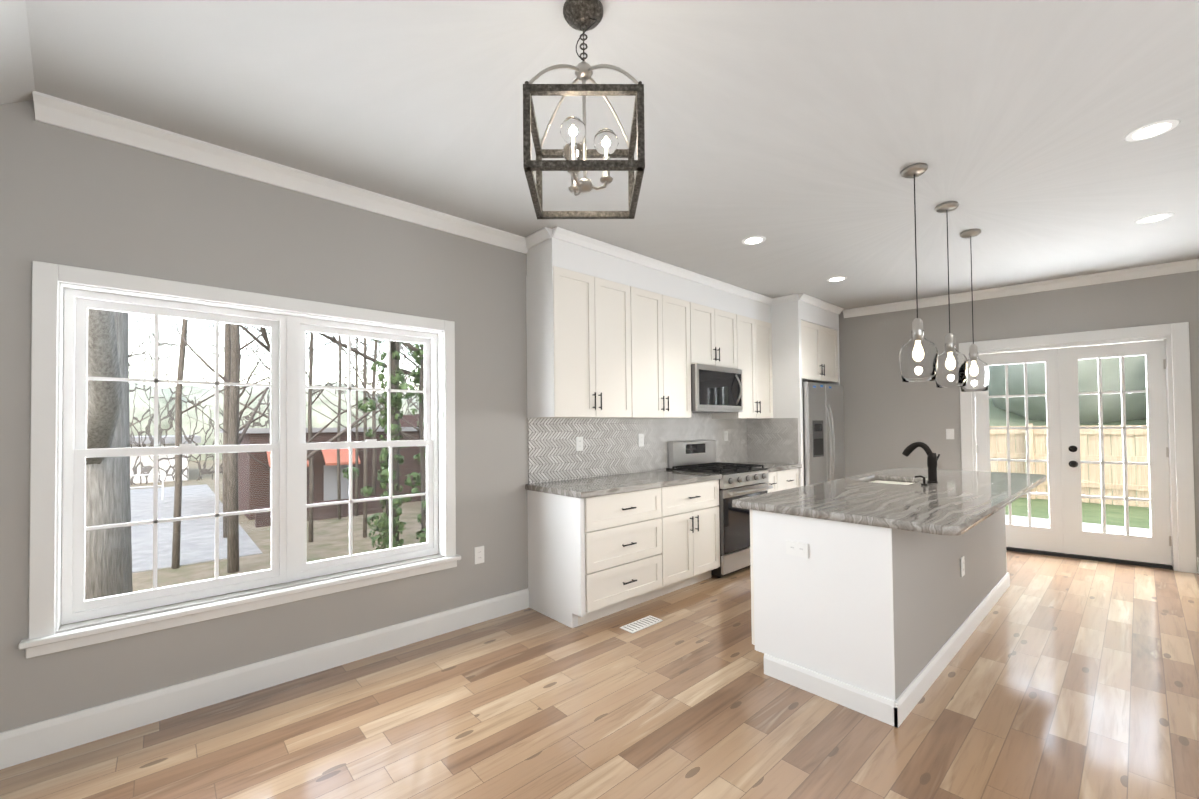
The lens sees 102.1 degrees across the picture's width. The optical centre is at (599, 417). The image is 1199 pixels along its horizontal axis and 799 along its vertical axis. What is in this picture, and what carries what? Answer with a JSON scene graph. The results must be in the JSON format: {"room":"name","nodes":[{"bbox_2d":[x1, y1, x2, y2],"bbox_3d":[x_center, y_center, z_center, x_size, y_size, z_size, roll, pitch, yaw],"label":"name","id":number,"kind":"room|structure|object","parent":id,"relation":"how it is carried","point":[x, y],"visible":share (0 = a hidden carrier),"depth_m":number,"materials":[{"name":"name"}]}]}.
{"room":"kitchen","nodes":[
{"label":"kitchen","id":0,"kind":"room"},
{"bbox_2d":[0,100,710,732],"bbox_3d":[-0.430,-0.008,3.845,8.050,2.840,0.150,0,-1,-42],"label":"wall","id":1,"kind":"structure","parent":0,"point":[76,198],"depth_m":2.47,"materials":[{"name":"grey paint"}]},
{"bbox_2d":[18,261,460,658],"bbox_3d":[-1.698,0.170,2.667,1.904,1.639,0.200,0,-1,-42],"label":"window unit","id":2,"kind":"structure","parent":1,"relation":"in","point":[288,446],"depth_m":2.44,"materials":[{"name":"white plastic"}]},
{"bbox_2d":[0,588,528,769],"bbox_3d":[-1.875,1.332,2.399,3.618,0.140,0.016,0,-1,-42],"label":"baseboard","id":3,"kind":"structure","parent":1,"relation":"attached to","point":[23,744],"depth_m":2.40,"materials":[{"name":"white wood"}]},
{"bbox_2d":[32,91,527,253],"bbox_3d":[-1.437,-1.291,2.824,2.438,0.090,0.075,0,-1,-42],"label":"crown molding","id":4,"kind":"structure","parent":1,"relation":"attached to","point":[63,113],"depth_m":2.48,"materials":[{"name":"white wood"}]},
{"bbox_2d":[474,546,483,563],"bbox_3d":[-0.830,0.947,3.352,0.072,0.115,0.008,0,-1,-42],"label":"outlet","id":5,"kind":"object","parent":1,"relation":"attached to","point":[479,554],"visible":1,"depth_m":3.35,"materials":[{"name":"white plastic"}]},
{"bbox_2d":[525,227,640,418],"bbox_3d":[-0.123,-0.666,3.811,0.848,1.328,0.334,0,-1,-42],"label":"upper cabinet","id":6,"kind":"object","parent":1,"relation":"attached to","point":[620,341],"depth_m":3.61,"materials":[{"name":"white wood"}]},
{"bbox_2d":[528,413,798,483],"bbox_3d":[0.801,0.218,4.426,3.039,0.549,0.618,0,-1,-42],"label":"backsplash","id":7,"kind":"structure","parent":1,"relation":"attached to","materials":[{"name":"tile"}]},
{"bbox_2d":[576,437,582,450],"bbox_3d":[-0.161,0.211,3.956,0.072,0.115,0.008,0,-1,-42],"label":"outlet","id":8,"kind":"object","parent":7,"relation":"attached to","point":[579,443],"visible":1,"depth_m":3.95,"materials":[{"name":"white plastic"}]},
{"bbox_2d":[638,434,643,446],"bbox_3d":[0.382,0.203,4.444,0.072,0.115,0.008,0,-1,-42],"label":"outlet","id":9,"kind":"object","parent":7,"relation":"attached to","point":[640,440],"visible":1,"depth_m":4.44,"materials":[{"name":"white plastic"}]},
{"bbox_2d":[724,431,727,440],"bbox_3d":[1.401,0.199,5.360,0.072,0.115,0.008,0,-1,-42],"label":"outlet","id":10,"kind":"object","parent":7,"relation":"attached to","point":[725,435],"visible":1,"depth_m":5.35,"materials":[{"name":"white plastic"}]},
{"bbox_2d":[637,255,692,418],"bbox_3d":[0.413,-0.664,4.293,0.842,1.328,0.334,0,-1,-42],"label":"upper cabinet","id":11,"kind":"object","parent":1,"relation":"attached to","point":[664,291],"depth_m":4.21,"materials":[{"name":"white wood"}]},
{"bbox_2d":[693,272,744,418],"bbox_3d":[1.013,-0.661,4.831,0.894,1.328,0.334,0,-1,-42],"label":"upper cabinet","id":12,"kind":"object","parent":1,"relation":"attached to","point":[716,304],"depth_m":4.75,"materials":[{"name":"white wood"}]},
{"bbox_2d":[691,364,742,412],"bbox_3d":[1.065,-0.274,4.771,0.762,0.432,0.453,0,-1,-42],"label":"over-the-range microwave","id":13,"kind":"object","parent":12,"relation":"attached to","point":[716,389],"visible":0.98,"depth_m":4.60,"materials":[{"name":"silver metal"}]},
{"bbox_2d":[741,288,776,418],"bbox_3d":[1.563,-0.658,5.326,0.710,1.328,0.334,0,-1,-42],"label":"upper cabinet","id":14,"kind":"object","parent":1,"relation":"attached to","point":[756,310],"depth_m":5.23,"materials":[{"name":"white wood"}]},
{"bbox_2d":[773,295,840,386],"bbox_3d":[2.342,-0.873,5.822,0.990,0.898,0.644,0,-1,-42],"label":"upper cabinet","id":15,"kind":"object","parent":1,"relation":"attached to","point":[805,330],"depth_m":5.39,"materials":[{"name":"white wood"}]},
{"bbox_2d":[0,550,1198,798],"bbox_3d":[1.453,1.394,2.305,8.805,0.060,4.900,0,-1,-42],"label":"floor","id":16,"kind":"structure","parent":0,"point":[1066,678],"depth_m":2.20,"materials":[{"name":"brown wood"}]},
{"bbox_2d":[527,487,672,627],"bbox_3d":[0.003,0.967,3.689,0.852,0.875,0.618,0,-1,-42],"label":"base cabinet","id":17,"kind":"object","parent":16,"relation":"on","point":[590,560],"depth_m":3.40,"materials":[{"name":"white wood"}]},
{"bbox_2d":[525,471,720,498],"bbox_3d":[0.254,0.510,3.902,1.588,0.040,0.654,0,-1,-42],"label":"countertop","id":18,"kind":"structure","parent":17,"relation":"on","point":[636,480],"depth_m":3.65,"materials":[{"name":"grey stone"}]},
{"bbox_2d":[620,615,662,633],"bbox_3d":[0.285,1.391,3.273,0.300,0.006,0.120,0,-1,-42],"label":"floor vent","id":19,"kind":"object","parent":16,"relation":"in","point":[640,624],"visible":1,"depth_m":3.26,"materials":[{"name":"white metal"}]},
{"bbox_2d":[669,479,719,590],"bbox_3d":[0.556,0.970,4.186,0.760,0.875,0.618,0,-1,-42],"label":"base cabinet","id":20,"kind":"object","parent":16,"relation":"on","point":[694,521],"depth_m":3.97,"materials":[{"name":"white wood"}]},
{"bbox_2d":[666,440,772,577],"bbox_3d":[1.165,0.816,4.654,0.762,1.185,0.713,0,-1,-42],"label":"range","id":21,"kind":"object","parent":16,"relation":"on","point":[737,480],"visible":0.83,"depth_m":4.41,"materials":[{"name":"silver metal"}]},
{"bbox_2d":[709,471,780,492],"bbox_3d":[1.519,0.974,5.051,0.289,0.875,0.618,0,-1,-42],"label":"base cabinet","id":22,"kind":"object","parent":16,"relation":"on","point":[774,476],"depth_m":4.85,"materials":[{"name":"white wood"}]},
{"bbox_2d":[781,467,800,489],"bbox_3d":[1.743,0.976,5.252,0.529,0.875,0.618,0,-1,-42],"label":"base cabinet","id":23,"kind":"object","parent":16,"relation":"on","point":[789,479],"depth_m":5.09,"materials":[{"name":"white wood"}]},
{"bbox_2d":[740,459,800,470],"bbox_3d":[1.683,0.518,5.186,0.707,0.040,0.654,0,-1,-42],"label":"countertop","id":24,"kind":"structure","parent":23,"relation":"on","point":[771,466],"depth_m":5.05,"materials":[{"name":"grey stone"}]},
{"bbox_2d":[802,382,844,485],"bbox_3d":[2.401,0.514,5.733,0.940,1.800,0.742,0,-1,-42],"label":"fridge","id":25,"kind":"object","parent":16,"relation":"on","point":[823,430],"visible":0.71,"depth_m":5.42,"materials":[{"name":"silver metal"}]},
{"bbox_2d":[740,503,1009,727],"bbox_3d":[2.087,0.938,3.334,2.758,0.876,0.736,0,-1,-42],"label":"kitchen island","id":26,"kind":"object","parent":16,"relation":"on","point":[875,605],"depth_m":2.42,"materials":[{"name":"white wood"}]},
{"bbox_2d":[786,540,807,557],"bbox_3d":[1.013,0.672,2.488,0.008,0.072,0.115,0,-1,-42],"label":"outlet","id":27,"kind":"object","parent":26,"relation":"attached to","point":[799,549],"visible":1,"depth_m":2.48,"materials":[{"name":"white plastic"}]},
{"bbox_2d":[732,467,1045,538],"bbox_3d":[2.171,0.481,3.318,2.880,0.044,1.050,0,-1,-42],"label":"island countertop","id":28,"kind":"structure","parent":26,"relation":"on","point":[960,501],"depth_m":2.75,"materials":[{"name":"grey stone"}]},
{"bbox_2d":[902,442,939,485],"bbox_3d":[2.252,0.315,3.443,0.286,0.290,0.224,0,-1,-42],"label":"faucet","id":29,"kind":"object","parent":28,"relation":"on","point":[932,460],"visible":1,"depth_m":3.43,"materials":[{"name":"black metal"}]},
{"bbox_2d":[960,556,964,576],"bbox_3d":[2.244,0.918,2.994,0.072,0.115,0.008,0,-1,-42],"label":"outlet","id":30,"kind":"object","parent":26,"relation":"attached to","point":[962,566],"visible":1,"depth_m":2.98,"materials":[{"name":"white plastic"}]},
{"bbox_2d":[0,0,1198,310],"bbox_3d":[1.209,-0.747,2.144,9.399,1.420,4.900,0,-1,-42],"label":"ceiling","id":31,"kind":"structure","parent":0,"point":[798,134],"depth_m":2.16,"materials":[{"name":"white paint"}]},
{"bbox_2d":[523,0,644,218],"bbox_3d":[-0.051,-1.056,1.626,0.361,0.629,0.361,-1,-1,-1],"label":"lantern chandelier","id":32,"kind":"object","parent":31,"relation":"hanging from","point":[584,16],"visible":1,"depth_m":1.58,"materials":[{"name":"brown metal"}]},
{"bbox_2d":[741,236,765,244],"bbox_3d":[1.171,-1.347,3.679,0.180,0.004,0.180,0,-1,-42],"label":"recessed light","id":33,"kind":"object","parent":31,"relation":"in","point":[751,240],"visible":1,"depth_m":3.67,"materials":[{"name":"white plastic"}]},
{"bbox_2d":[827,276,846,281],"bbox_3d":[2.292,-1.341,4.683,0.180,0.004,0.180,0,-1,-42],"label":"recessed light","id":34,"kind":"object","parent":31,"relation":"in","point":[837,278],"visible":1,"depth_m":4.67,"materials":[{"name":"white"}]},
{"bbox_2d":[899,163,937,381],"bbox_3d":[1.742,-0.787,2.665,0.180,1.169,0.180,0,-1,-42],"label":"pendant light","id":35,"kind":"object","parent":31,"relation":"hanging from","point":[918,357],"visible":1,"depth_m":2.62,"materials":[{"name":"clear glass"}]},
{"bbox_2d":[935,201,967,387],"bbox_3d":[2.248,-0.785,3.119,0.180,1.169,0.180,0,-1,-42],"label":"pendant light","id":36,"kind":"object","parent":31,"relation":"hanging from","point":[952,369],"visible":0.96,"depth_m":3.07,"materials":[{"name":"clear glass"}]},
{"bbox_2d":[960,229,989,391],"bbox_3d":[2.739,-0.782,3.560,0.180,1.169,0.180,0,-1,-42],"label":"pendant light","id":37,"kind":"object","parent":31,"relation":"hanging from","point":[978,375],"visible":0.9,"depth_m":3.50,"materials":[{"name":"clear glass"}]},
{"bbox_2d":[1124,119,1179,141],"bbox_3d":[2.667,-1.387,2.342,0.180,0.004,0.180,0,-1,-42],"label":"recessed light","id":38,"kind":"object","parent":31,"relation":"in","point":[1154,129],"visible":1,"depth_m":2.33,"materials":[{"name":"white"}]},
{"bbox_2d":[1135,212,1173,223],"bbox_3d":[3.840,-1.381,3.356,0.180,0.004,0.180,0,-1,-42],"label":"recessed light","id":39,"kind":"object","parent":31,"relation":"in","point":[1154,218],"visible":1,"depth_m":3.35,"materials":[{"name":"white"}]},
{"bbox_2d":[839,270,1198,560],"bbox_3d":[4.378,-0.040,5.030,5.300,2.840,0.150,-1,-1,39],"label":"wall","id":40,"kind":"structure","parent":0,"point":[890,416],"depth_m":5.37,"materials":[{"name":"grey paint"}]},
{"bbox_2d":[946,429,953,438],"bbox_3d":[3.859,0.177,5.335,0.072,0.115,0.014,-1,-1,39],"label":"switch plate","id":41,"kind":"object","parent":40,"relation":"attached to","point":[949,433],"visible":1,"depth_m":5.34,"materials":[{"name":"white plastic"}]},
{"bbox_2d":[843,258,1198,317],"bbox_3d":[4.559,-1.322,4.753,3.960,0.090,0.075,-1,-1,39],"label":"crown molding","id":42,"kind":"structure","parent":40,"relation":"attached to","point":[1125,274],"depth_m":4.87,"materials":[{"name":"white wood"}]},
{"bbox_2d":[975,340,1172,569],"bbox_3d":[4.614,0.338,4.817,1.430,2.072,0.142,-1,-1,39],"label":"french door","id":43,"kind":"structure","parent":40,"relation":"in","point":[1064,534],"depth_m":4.75,"materials":[{"name":"white wood"}]},
{"bbox_2d":[959,322,1196,572],"bbox_3d":[4.617,0.272,4.823,1.630,2.205,0.168,-1,-1,39],"label":"door frame","id":44,"kind":"structure","parent":40,"relation":"attached to","point":[1175,336],"depth_m":4.34,"materials":[{"name":"white wood"}]},
{"bbox_2d":[1197,557,1198,573],"bbox_3d":[4.622,1.303,4.717,3.920,0.140,0.016,-1,-1,39],"label":"baseboard","id":45,"kind":"structure","parent":40,"relation":"attached to","point":[1198,565],"depth_m":4.23,"materials":[{"name":"white wood"}]},
{"label":"outside","id":46,"kind":"structure","parent":0,"visible":0},
{"bbox_2d":[85,308,1150,599],"bbox_3d":[-5.799,-5.289,12.511,141.898,28.179,160.000,0,-1,-42],"label":"scenery","id":47,"kind":"structure","parent":46,"point":[253,488],"depth_m":11.22,"materials":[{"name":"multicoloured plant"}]}
]}

